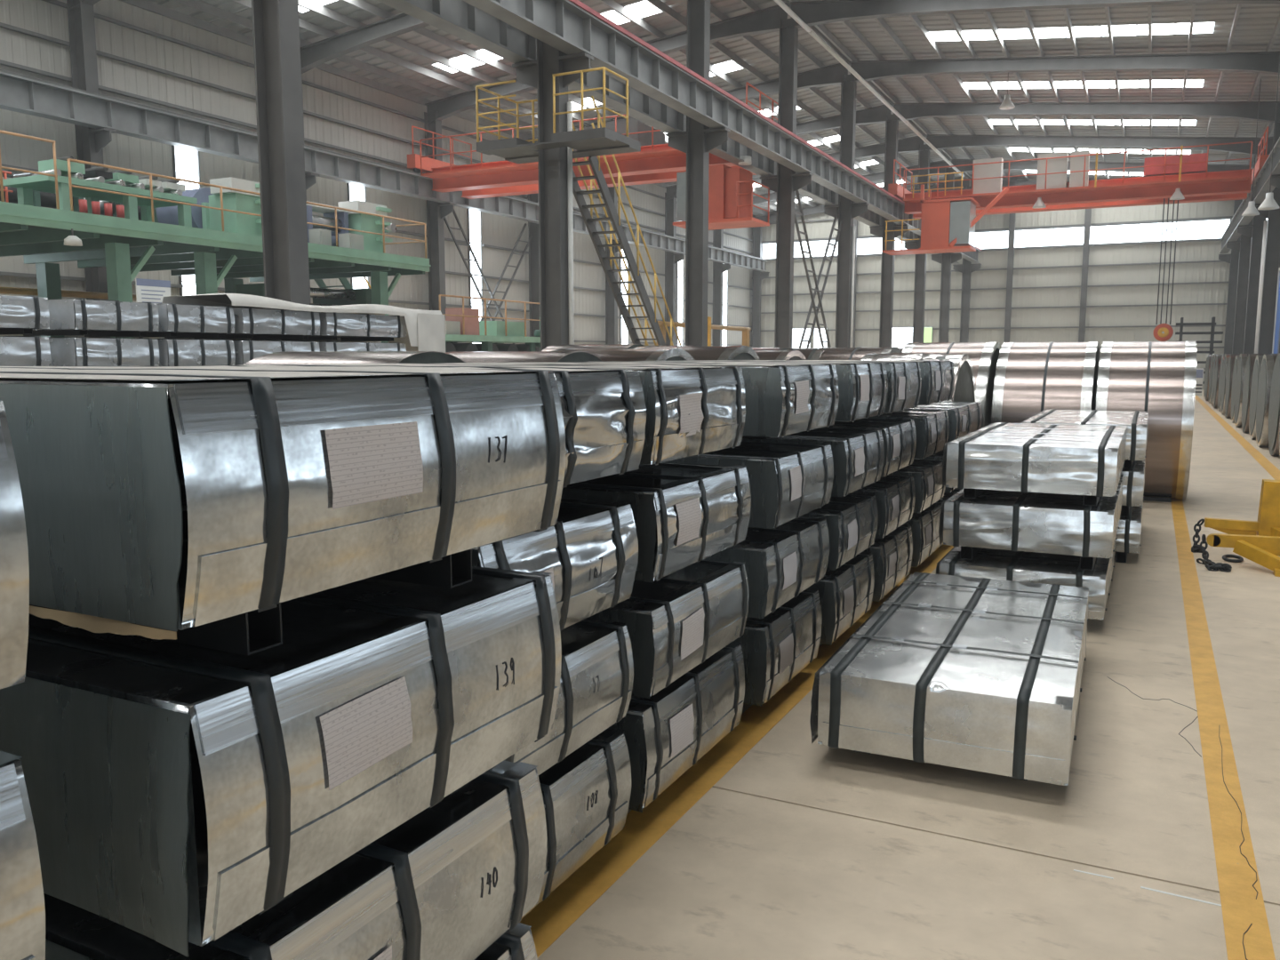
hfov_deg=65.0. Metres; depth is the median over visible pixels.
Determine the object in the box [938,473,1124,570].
package
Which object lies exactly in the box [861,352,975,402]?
coil
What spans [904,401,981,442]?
package
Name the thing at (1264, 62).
roof beam
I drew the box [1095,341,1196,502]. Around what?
coil
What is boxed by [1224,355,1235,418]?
coil
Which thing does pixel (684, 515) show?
package
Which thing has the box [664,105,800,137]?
skylight
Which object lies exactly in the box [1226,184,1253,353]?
column
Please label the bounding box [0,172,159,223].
stand
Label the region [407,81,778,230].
crane
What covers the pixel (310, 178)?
column
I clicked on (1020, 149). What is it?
skylight
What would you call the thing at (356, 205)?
hood
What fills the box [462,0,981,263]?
beam
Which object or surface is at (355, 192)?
window
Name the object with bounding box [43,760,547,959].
package
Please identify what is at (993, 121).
skylight
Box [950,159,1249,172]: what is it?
roof beam
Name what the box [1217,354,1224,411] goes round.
coil
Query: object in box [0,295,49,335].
package
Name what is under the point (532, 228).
column
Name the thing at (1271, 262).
column
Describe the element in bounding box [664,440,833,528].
package
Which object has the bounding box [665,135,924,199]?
roof beam
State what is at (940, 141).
roof beam
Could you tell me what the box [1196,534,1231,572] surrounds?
chain
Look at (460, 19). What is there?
beam
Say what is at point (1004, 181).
roof beam
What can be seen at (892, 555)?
package
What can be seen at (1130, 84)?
skylight
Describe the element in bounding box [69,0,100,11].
roof beam
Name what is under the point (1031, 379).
coil
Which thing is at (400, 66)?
ceiling
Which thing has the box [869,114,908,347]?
column
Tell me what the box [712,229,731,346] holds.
column
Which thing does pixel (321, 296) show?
machine
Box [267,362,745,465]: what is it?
package
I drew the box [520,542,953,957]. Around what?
floor line
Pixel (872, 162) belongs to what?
skylight
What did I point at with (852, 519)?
package
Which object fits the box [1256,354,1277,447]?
coil
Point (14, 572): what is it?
package
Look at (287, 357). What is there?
coil
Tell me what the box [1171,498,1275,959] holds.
floor line
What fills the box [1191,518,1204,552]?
chain
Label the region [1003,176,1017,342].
column
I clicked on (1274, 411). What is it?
coil
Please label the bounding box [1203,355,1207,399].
coil
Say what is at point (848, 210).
column
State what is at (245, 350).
package
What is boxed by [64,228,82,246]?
lamp
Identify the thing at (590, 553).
package
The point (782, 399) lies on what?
package
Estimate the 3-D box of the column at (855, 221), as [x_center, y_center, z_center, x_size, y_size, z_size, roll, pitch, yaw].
[12.128,-10.903,57.094,0.280,11.000,0.240,4,8,27]
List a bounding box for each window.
[171,144,200,295]
[346,183,369,288]
[467,208,483,343]
[619,249,628,343]
[676,259,683,345]
[722,270,727,345]
[761,237,907,259]
[792,328,811,348]
[813,328,828,348]
[891,326,912,348]
[923,326,933,342]
[974,218,1231,249]
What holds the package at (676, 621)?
on the package at (667, 732)
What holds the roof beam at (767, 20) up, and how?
attached to the column at (787, 181)
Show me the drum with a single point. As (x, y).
(169, 214)
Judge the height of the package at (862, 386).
0.401 m
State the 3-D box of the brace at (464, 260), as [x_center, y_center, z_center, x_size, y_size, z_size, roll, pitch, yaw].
[-5.258,-6.002,35.836,0.160,6.687,5.514,4,8,27]
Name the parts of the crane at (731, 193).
post, post, post, handrail, rail, post, post, post, post, handrail, rail, trolley rail, post, post, post, post, post, rail, handrail, rail, post, rail, handrail, post, post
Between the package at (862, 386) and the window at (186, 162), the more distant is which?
the window at (186, 162)
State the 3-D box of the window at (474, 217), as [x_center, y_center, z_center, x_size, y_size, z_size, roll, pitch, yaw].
[-5.838,-6.810,35.654,0.100,5.550,0.740,4,8,27]
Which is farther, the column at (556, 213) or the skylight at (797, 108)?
the skylight at (797, 108)
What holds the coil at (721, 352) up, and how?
on the floor
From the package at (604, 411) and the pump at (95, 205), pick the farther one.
the pump at (95, 205)
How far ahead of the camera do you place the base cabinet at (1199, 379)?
42.95 m
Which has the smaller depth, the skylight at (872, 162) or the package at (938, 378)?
the package at (938, 378)
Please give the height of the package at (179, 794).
0.438 m
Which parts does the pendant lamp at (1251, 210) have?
lamp shade, rod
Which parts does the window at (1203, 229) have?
pane, pane, pane, pane, pane, pane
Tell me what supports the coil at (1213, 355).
on the floor
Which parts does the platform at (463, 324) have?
post, control panel, post, post, leg, handrail, rail, post, post, leg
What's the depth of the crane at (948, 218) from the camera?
33.96 m
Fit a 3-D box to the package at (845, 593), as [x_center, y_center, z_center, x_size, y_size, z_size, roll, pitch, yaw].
[0.337,0.676,6.449,2.144,0.472,0.946,4,8,27]
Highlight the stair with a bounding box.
[313,277,370,288]
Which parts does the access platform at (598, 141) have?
post, post, handrail, rail, rail, rail, post, post, post, post, handrail, rail, rail, stair post, stair post, post, stair rail, stair post, stair rail, stair post, post, stair post, stair rail, stair rail, stair post, stair post, stair post, stair post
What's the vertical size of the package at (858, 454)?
0.401 m
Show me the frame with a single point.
(328, 219)
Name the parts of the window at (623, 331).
pane, pane, pane, pane, pane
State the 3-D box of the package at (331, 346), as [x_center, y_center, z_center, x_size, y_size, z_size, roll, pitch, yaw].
[-3.479,-1.427,11.590,0.922,0.334,1.338,4,8,27]
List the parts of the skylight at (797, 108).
pane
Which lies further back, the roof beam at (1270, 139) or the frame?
the roof beam at (1270, 139)
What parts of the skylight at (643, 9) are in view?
pane, pane, pane, pane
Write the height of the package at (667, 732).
0.467 m
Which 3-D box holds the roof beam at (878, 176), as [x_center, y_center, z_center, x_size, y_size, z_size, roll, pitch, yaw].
[9.432,-14.781,51.088,12.155,1.905,0.240,4,8,27]
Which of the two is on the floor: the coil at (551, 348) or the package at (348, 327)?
the coil at (551, 348)
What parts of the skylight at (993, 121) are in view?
pane, pane, pane, pane, pane, pane, pane, pane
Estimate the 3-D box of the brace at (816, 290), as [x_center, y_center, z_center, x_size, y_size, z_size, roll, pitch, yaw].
[5.356,-5.241,30.510,0.160,6.494,5.508,4,8,27]
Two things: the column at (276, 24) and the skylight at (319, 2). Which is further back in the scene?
the skylight at (319, 2)
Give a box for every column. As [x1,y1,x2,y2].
[66,0,116,337]
[251,0,310,304]
[301,74,319,303]
[424,110,455,317]
[512,39,593,351]
[528,192,540,351]
[604,186,622,343]
[664,192,685,345]
[665,0,730,346]
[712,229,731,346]
[751,226,769,347]
[760,18,813,348]
[823,73,868,347]
[852,218,857,347]
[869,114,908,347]
[904,144,930,342]
[931,168,962,342]
[952,186,981,342]
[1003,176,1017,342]
[1078,177,1093,342]
[1218,199,1243,353]
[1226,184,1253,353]
[1237,148,1271,353]
[1255,114,1279,353]
[1269,174,1279,353]
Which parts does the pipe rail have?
post, rail, post, post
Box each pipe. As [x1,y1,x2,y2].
[0,286,136,300]
[773,0,811,31]
[808,29,910,126]
[908,123,964,177]
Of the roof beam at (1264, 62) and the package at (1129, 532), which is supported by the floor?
the package at (1129, 532)
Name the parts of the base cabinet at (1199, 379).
door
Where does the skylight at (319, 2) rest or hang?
attached to the ceiling
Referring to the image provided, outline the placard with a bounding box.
[135,278,170,303]
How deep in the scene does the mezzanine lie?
18.22 m
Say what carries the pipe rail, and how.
on the floor
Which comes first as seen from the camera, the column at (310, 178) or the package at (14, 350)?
the package at (14, 350)
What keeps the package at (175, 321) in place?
on the package at (172, 352)
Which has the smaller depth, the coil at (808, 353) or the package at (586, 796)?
the package at (586, 796)
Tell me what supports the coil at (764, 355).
on the floor
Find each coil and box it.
[242,351,465,365]
[445,351,602,362]
[541,344,643,351]
[552,348,695,361]
[633,345,759,360]
[653,344,702,346]
[751,347,789,350]
[754,350,806,359]
[788,348,817,359]
[810,346,901,359]
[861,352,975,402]
[901,341,1000,428]
[991,341,1100,423]
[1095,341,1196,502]
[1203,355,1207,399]
[1205,354,1212,400]
[1208,353,1224,403]
[1210,354,1222,406]
[1213,355,1222,407]
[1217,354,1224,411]
[1220,353,1239,415]
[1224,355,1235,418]
[1231,354,1239,422]
[1234,353,1248,427]
[1241,353,1277,432]
[1248,355,1263,439]
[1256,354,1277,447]
[1268,352,1279,455]
[1279,424,1279,452]
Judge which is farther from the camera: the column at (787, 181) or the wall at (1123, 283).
the wall at (1123, 283)
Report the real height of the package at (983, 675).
0.430 m
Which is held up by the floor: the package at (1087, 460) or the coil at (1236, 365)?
the coil at (1236, 365)
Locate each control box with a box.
[308,228,331,245]
[338,232,363,249]
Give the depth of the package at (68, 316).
8.52 m
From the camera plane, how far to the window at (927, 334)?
55.74 m
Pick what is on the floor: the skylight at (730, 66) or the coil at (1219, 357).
the coil at (1219, 357)
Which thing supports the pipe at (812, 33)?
attached to the ceiling
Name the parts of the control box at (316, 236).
door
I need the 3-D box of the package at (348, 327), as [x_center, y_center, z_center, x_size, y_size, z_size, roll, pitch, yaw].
[-3.463,-1.753,11.539,0.924,0.303,1.343,4,8,27]
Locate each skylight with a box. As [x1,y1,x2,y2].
[298,0,336,12]
[433,0,661,72]
[571,60,743,111]
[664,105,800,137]
[752,160,878,187]
[775,179,903,203]
[807,135,839,145]
[928,22,1214,40]
[964,79,1203,88]
[989,119,1195,125]
[1008,147,1190,154]
[1024,169,1143,175]
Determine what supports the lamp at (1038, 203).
attached to the crane at (948, 218)
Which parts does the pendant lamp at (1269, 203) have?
lamp shade, rod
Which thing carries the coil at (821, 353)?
on the floor
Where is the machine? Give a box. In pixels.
[235,283,371,305]
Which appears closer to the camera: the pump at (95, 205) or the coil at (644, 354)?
the coil at (644, 354)
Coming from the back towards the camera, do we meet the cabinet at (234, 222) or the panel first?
the panel
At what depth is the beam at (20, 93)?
24.74 m
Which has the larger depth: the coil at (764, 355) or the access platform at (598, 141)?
the access platform at (598, 141)
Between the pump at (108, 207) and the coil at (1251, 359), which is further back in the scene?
the coil at (1251, 359)
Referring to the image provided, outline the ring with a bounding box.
[1222,554,1243,562]
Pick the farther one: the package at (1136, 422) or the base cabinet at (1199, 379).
the base cabinet at (1199, 379)
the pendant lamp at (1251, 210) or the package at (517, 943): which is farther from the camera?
the pendant lamp at (1251, 210)
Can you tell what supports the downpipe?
on the floor
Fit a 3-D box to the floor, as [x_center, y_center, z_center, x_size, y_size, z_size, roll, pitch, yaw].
[7.290,-0.713,20.985,38.100,0.354,71.900,4,8,27]
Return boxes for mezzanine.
[0,129,431,342]
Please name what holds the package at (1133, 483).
on the package at (1129, 532)
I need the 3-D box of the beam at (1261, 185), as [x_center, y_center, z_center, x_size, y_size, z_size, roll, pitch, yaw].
[12.167,-7.414,17.100,0.400,0.710,70.900,4,8,27]
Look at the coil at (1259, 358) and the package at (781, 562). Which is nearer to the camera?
the package at (781, 562)
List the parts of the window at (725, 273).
pane, pane, pane, pane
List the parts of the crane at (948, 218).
post, post, rail, post, rail, handrail, handrail, post, post, post, rail, rail, handrail, post, post, post, post, cabinet door, post, post, cabinet door, rail, trolley rail, handrail, cabinet door, post, post, post, post, post, handrail, post, post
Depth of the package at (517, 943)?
2.31 m
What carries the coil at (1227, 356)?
on the floor
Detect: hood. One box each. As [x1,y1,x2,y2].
[209,176,260,197]
[337,200,387,216]
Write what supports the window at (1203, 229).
in the wall at (1123, 283)
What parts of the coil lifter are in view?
arm, arm, arm, diagonal leg, post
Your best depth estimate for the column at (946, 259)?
48.93 m
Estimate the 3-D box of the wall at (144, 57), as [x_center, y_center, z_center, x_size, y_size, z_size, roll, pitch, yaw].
[-9.373,-6.831,28.510,0.140,9.948,71.500,4,8,27]
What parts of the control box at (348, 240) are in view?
door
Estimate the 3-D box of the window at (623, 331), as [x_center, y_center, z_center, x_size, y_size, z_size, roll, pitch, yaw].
[-0.730,-8.050,45.657,0.100,5.550,0.740,4,8,27]
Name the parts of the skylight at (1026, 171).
pane, pane, pane, pane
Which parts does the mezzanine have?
post, post, handrail, rail, leg, post, post, leg, post, leg, post, leg, handrail, rail, post, leg, post, post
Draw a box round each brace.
[443,208,533,343]
[794,190,842,348]
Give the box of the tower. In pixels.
[337,200,396,252]
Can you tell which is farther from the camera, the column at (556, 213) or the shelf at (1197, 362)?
the shelf at (1197, 362)
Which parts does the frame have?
plate, plate, plate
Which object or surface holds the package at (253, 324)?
on the package at (245, 350)
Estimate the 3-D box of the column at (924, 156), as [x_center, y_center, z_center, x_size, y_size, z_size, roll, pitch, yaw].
[12.171,-9.053,43.588,1.420,10.650,0.500,4,8,27]
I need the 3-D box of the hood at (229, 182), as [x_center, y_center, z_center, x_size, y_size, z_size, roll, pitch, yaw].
[-7.604,-5.538,19.125,0.560,0.260,0.920,4,8,27]
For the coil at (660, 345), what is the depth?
14.38 m
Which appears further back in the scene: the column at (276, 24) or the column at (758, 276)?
the column at (758, 276)
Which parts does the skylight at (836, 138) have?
pane, pane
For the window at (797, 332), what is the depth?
59.08 m
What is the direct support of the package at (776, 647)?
on the floor
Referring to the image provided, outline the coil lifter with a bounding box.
[1203,479,1279,576]
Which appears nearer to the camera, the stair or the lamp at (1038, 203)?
the stair
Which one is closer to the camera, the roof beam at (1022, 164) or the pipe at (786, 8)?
the pipe at (786, 8)
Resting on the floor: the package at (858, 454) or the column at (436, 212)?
the column at (436, 212)
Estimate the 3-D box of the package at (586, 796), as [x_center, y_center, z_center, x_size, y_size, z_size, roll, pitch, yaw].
[-1.168,1.053,3.509,2.152,0.448,0.874,4,8,27]
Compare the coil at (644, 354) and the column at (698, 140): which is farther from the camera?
the column at (698, 140)
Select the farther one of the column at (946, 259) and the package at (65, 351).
the column at (946, 259)
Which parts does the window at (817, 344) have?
pane, pane, pane, pane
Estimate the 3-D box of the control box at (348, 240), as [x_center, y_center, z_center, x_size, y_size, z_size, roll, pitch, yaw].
[-6.115,-5.013,21.310,0.315,0.380,0.420,4,8,27]
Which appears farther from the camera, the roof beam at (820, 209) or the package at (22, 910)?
the roof beam at (820, 209)
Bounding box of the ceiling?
[118,0,1279,217]
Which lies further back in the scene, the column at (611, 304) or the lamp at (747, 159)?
the column at (611, 304)
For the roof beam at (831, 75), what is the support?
attached to the column at (848, 210)
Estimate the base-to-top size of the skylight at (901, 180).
0.796 m
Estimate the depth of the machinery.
17.14 m
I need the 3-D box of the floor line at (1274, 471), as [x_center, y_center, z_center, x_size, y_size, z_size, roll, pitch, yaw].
[9.644,-0.194,15.385,0.180,0.002,64.000,4,8,27]
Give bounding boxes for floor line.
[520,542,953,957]
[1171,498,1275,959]
[1194,395,1279,479]
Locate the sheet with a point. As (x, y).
(426, 331)
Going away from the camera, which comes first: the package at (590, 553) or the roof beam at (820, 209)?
the package at (590, 553)
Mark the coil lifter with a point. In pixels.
(1259, 542)
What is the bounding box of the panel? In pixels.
[1272,267,1279,353]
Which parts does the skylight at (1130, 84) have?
pane, pane, pane, pane, pane, pane, pane, pane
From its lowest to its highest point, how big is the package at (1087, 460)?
0.381 m
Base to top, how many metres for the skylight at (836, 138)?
0.796 m
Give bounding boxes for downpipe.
[1254,220,1267,353]
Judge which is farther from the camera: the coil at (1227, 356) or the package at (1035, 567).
the coil at (1227, 356)
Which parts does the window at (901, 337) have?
pane, pane, pane, pane, pane, pane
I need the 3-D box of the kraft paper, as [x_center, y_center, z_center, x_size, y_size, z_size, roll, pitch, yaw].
[-0.832,0.217,1.521,0.375,0.022,0.016,4,8,27]
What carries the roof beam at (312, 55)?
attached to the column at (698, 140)
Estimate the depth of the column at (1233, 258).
48.74 m
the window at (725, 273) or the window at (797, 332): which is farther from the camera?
the window at (797, 332)
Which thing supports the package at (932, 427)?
on the package at (927, 474)
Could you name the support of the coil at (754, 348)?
on the floor
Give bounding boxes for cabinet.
[208,176,262,236]
[1195,368,1203,395]
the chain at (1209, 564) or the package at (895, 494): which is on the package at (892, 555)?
the package at (895, 494)
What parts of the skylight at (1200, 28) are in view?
pane, pane, pane, pane, pane, pane, pane, pane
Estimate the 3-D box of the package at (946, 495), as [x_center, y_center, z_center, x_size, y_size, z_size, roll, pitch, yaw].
[2.073,0.254,9.848,2.155,0.474,1.489,4,8,27]
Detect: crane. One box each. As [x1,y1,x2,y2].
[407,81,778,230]
[882,126,1269,341]
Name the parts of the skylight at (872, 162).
pane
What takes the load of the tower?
on the mezzanine
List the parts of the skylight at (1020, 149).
pane, pane, pane, pane, pane, pane, pane, pane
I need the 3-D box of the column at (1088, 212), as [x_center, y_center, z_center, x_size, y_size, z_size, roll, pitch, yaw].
[22.876,-10.233,51.689,0.280,11.000,0.240,4,8,27]
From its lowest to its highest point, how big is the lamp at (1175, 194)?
0.340 m
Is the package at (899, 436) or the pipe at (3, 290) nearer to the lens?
the package at (899, 436)
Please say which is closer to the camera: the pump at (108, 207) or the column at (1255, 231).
the pump at (108, 207)
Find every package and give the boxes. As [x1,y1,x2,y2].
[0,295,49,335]
[0,336,50,366]
[0,365,565,655]
[0,396,29,688]
[0,566,561,956]
[0,750,45,959]
[23,298,159,336]
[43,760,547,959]
[44,336,159,366]
[115,303,234,338]
[120,364,646,487]
[152,338,235,366]
[195,307,319,339]
[229,339,319,365]
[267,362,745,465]
[280,312,407,341]
[315,341,406,351]
[444,361,839,439]
[472,498,638,631]
[474,922,537,959]
[504,618,633,775]
[521,728,631,919]
[556,360,887,422]
[560,462,751,582]
[585,560,749,698]
[607,641,744,812]
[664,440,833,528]
[700,360,955,405]
[702,516,829,618]
[704,360,921,422]
[732,588,821,706]
[741,427,884,496]
[800,493,878,570]
[806,551,874,644]
[809,572,1088,785]
[824,418,916,477]
[851,474,915,538]
[862,524,912,601]
[867,409,949,459]
[888,458,945,512]
[902,501,943,567]
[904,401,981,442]
[923,450,955,493]
[935,531,1117,622]
[936,488,960,502]
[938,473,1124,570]
[942,422,1127,505]
[1020,408,1148,468]
[1115,501,1143,562]
[1120,457,1146,516]
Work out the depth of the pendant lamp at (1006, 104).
31.96 m
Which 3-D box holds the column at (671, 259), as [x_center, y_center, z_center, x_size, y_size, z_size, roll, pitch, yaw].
[1.663,-9.136,48.943,1.060,9.498,0.500,4,8,27]
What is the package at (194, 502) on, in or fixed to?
on the package at (179, 794)
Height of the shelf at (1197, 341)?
0.100 m
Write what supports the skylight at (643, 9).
attached to the ceiling
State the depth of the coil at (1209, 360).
37.18 m
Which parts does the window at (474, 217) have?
pane, pane, pane, pane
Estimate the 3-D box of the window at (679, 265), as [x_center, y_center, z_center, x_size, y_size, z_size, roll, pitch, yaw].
[2.014,-8.716,51.030,0.100,5.550,0.740,4,8,27]
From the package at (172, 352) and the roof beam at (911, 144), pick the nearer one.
the package at (172, 352)
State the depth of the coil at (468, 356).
7.98 m
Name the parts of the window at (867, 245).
pane, pane, pane, pane, pane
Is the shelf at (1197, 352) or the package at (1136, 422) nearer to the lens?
the package at (1136, 422)
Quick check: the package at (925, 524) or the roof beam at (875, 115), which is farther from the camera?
the roof beam at (875, 115)
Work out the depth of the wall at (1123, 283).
52.62 m
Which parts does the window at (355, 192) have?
pane, pane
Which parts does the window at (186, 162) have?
pane, pane, pane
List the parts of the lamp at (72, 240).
lamp shade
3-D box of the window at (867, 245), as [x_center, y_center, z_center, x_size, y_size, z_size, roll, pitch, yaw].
[12.401,-13.229,56.960,11.550,0.950,0.100,4,8,27]
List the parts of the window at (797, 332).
pane, pane, pane, pane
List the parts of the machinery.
leg, leg, leg, table frame, leg, leg, leg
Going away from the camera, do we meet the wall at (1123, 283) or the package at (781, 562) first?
the package at (781, 562)
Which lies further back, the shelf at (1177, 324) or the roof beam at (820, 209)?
the roof beam at (820, 209)
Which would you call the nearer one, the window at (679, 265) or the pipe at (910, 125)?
the pipe at (910, 125)
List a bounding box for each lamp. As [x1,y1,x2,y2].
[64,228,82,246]
[738,155,751,165]
[999,72,1015,109]
[1032,197,1046,208]
[1169,188,1184,199]
[1241,78,1261,215]
[1257,56,1279,210]
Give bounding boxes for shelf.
[1175,331,1223,334]
[1176,322,1215,325]
[1192,340,1222,343]
[1196,351,1214,353]
[1196,360,1206,363]
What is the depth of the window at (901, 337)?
56.42 m
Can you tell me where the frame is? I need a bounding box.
[306,200,348,247]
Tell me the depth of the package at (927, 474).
7.79 m
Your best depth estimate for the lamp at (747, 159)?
25.61 m
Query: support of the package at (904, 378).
on the package at (899, 436)
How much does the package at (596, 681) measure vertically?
0.365 m
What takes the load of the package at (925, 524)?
on the floor
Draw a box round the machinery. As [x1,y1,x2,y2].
[2,156,197,226]
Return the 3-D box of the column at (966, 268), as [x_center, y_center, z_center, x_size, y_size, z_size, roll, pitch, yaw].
[17.622,-10.376,54.264,1.420,10.650,0.500,4,8,27]
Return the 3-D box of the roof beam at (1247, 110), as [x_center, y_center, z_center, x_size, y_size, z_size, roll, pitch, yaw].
[15.021,-12.757,34.862,12.405,1.932,0.240,4,8,27]
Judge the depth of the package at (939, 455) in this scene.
8.73 m
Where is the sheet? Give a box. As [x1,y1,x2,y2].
[160,293,446,352]
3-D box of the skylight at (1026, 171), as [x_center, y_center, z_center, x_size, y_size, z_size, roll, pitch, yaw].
[22.678,-15.043,49.195,7.190,0.791,0.960,4,8,27]
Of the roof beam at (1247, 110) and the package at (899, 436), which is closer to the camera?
the package at (899, 436)
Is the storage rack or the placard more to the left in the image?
the placard
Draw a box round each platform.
[438,294,540,351]
[475,66,681,345]
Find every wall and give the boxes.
[0,0,752,347]
[751,171,1234,390]
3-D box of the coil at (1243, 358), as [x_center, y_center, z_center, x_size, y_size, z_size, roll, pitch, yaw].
[14.665,-2.105,23.712,0.952,1.751,1.751,4,8,27]
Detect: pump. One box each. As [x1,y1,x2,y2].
[78,199,87,213]
[91,200,100,215]
[104,202,112,216]
[116,204,124,217]
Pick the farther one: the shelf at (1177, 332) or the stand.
the shelf at (1177, 332)
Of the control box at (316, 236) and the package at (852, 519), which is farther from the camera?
the control box at (316, 236)
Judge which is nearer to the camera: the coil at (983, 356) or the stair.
the coil at (983, 356)
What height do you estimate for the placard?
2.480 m
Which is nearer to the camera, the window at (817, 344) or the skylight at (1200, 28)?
the skylight at (1200, 28)
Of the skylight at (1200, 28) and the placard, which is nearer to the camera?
the placard
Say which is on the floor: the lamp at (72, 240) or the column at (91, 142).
the column at (91, 142)
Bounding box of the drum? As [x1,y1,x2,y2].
[156,187,213,229]
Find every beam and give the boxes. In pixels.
[0,69,767,271]
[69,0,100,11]
[300,12,429,73]
[376,0,959,263]
[424,2,789,124]
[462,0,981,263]
[528,61,848,143]
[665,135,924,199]
[752,159,949,205]
[753,178,969,228]
[789,0,1279,28]
[796,103,892,135]
[849,51,1279,82]
[892,101,1279,122]
[925,134,1263,155]
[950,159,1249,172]
[971,179,1036,185]
[1219,136,1279,253]
[1266,136,1273,154]
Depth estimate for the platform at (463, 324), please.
25.41 m
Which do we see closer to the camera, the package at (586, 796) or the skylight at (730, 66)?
the package at (586, 796)
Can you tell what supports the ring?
on the floor
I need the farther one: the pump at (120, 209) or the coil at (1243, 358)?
the coil at (1243, 358)
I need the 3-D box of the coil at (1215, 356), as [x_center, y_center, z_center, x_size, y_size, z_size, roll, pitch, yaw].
[19.907,-3.363,33.960,0.930,1.728,1.728,4,8,27]
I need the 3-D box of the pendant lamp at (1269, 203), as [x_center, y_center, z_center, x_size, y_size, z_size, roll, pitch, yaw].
[16.198,-9.258,25.601,0.480,4.581,0.480,4,8,27]
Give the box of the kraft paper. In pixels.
[29,605,176,639]
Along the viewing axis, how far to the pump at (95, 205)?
16.32 m
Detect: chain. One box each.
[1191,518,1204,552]
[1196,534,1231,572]
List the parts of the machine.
frame, frame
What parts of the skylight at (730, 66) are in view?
pane, pane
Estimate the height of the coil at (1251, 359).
1.736 m
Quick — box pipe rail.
[656,316,751,346]
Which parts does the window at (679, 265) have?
pane, pane, pane, pane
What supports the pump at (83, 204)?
on the mezzanine
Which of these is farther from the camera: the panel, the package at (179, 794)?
the panel
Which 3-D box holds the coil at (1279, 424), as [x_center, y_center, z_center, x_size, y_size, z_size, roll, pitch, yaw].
[10.327,-1.036,15.158,0.973,1.732,1.732,4,8,27]
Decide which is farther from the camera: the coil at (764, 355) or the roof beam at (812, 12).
the roof beam at (812, 12)
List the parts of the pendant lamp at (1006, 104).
lamp shade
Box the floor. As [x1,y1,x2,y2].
[537,390,1279,959]
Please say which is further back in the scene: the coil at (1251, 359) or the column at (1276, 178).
the column at (1276, 178)
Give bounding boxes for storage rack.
[1175,316,1223,383]

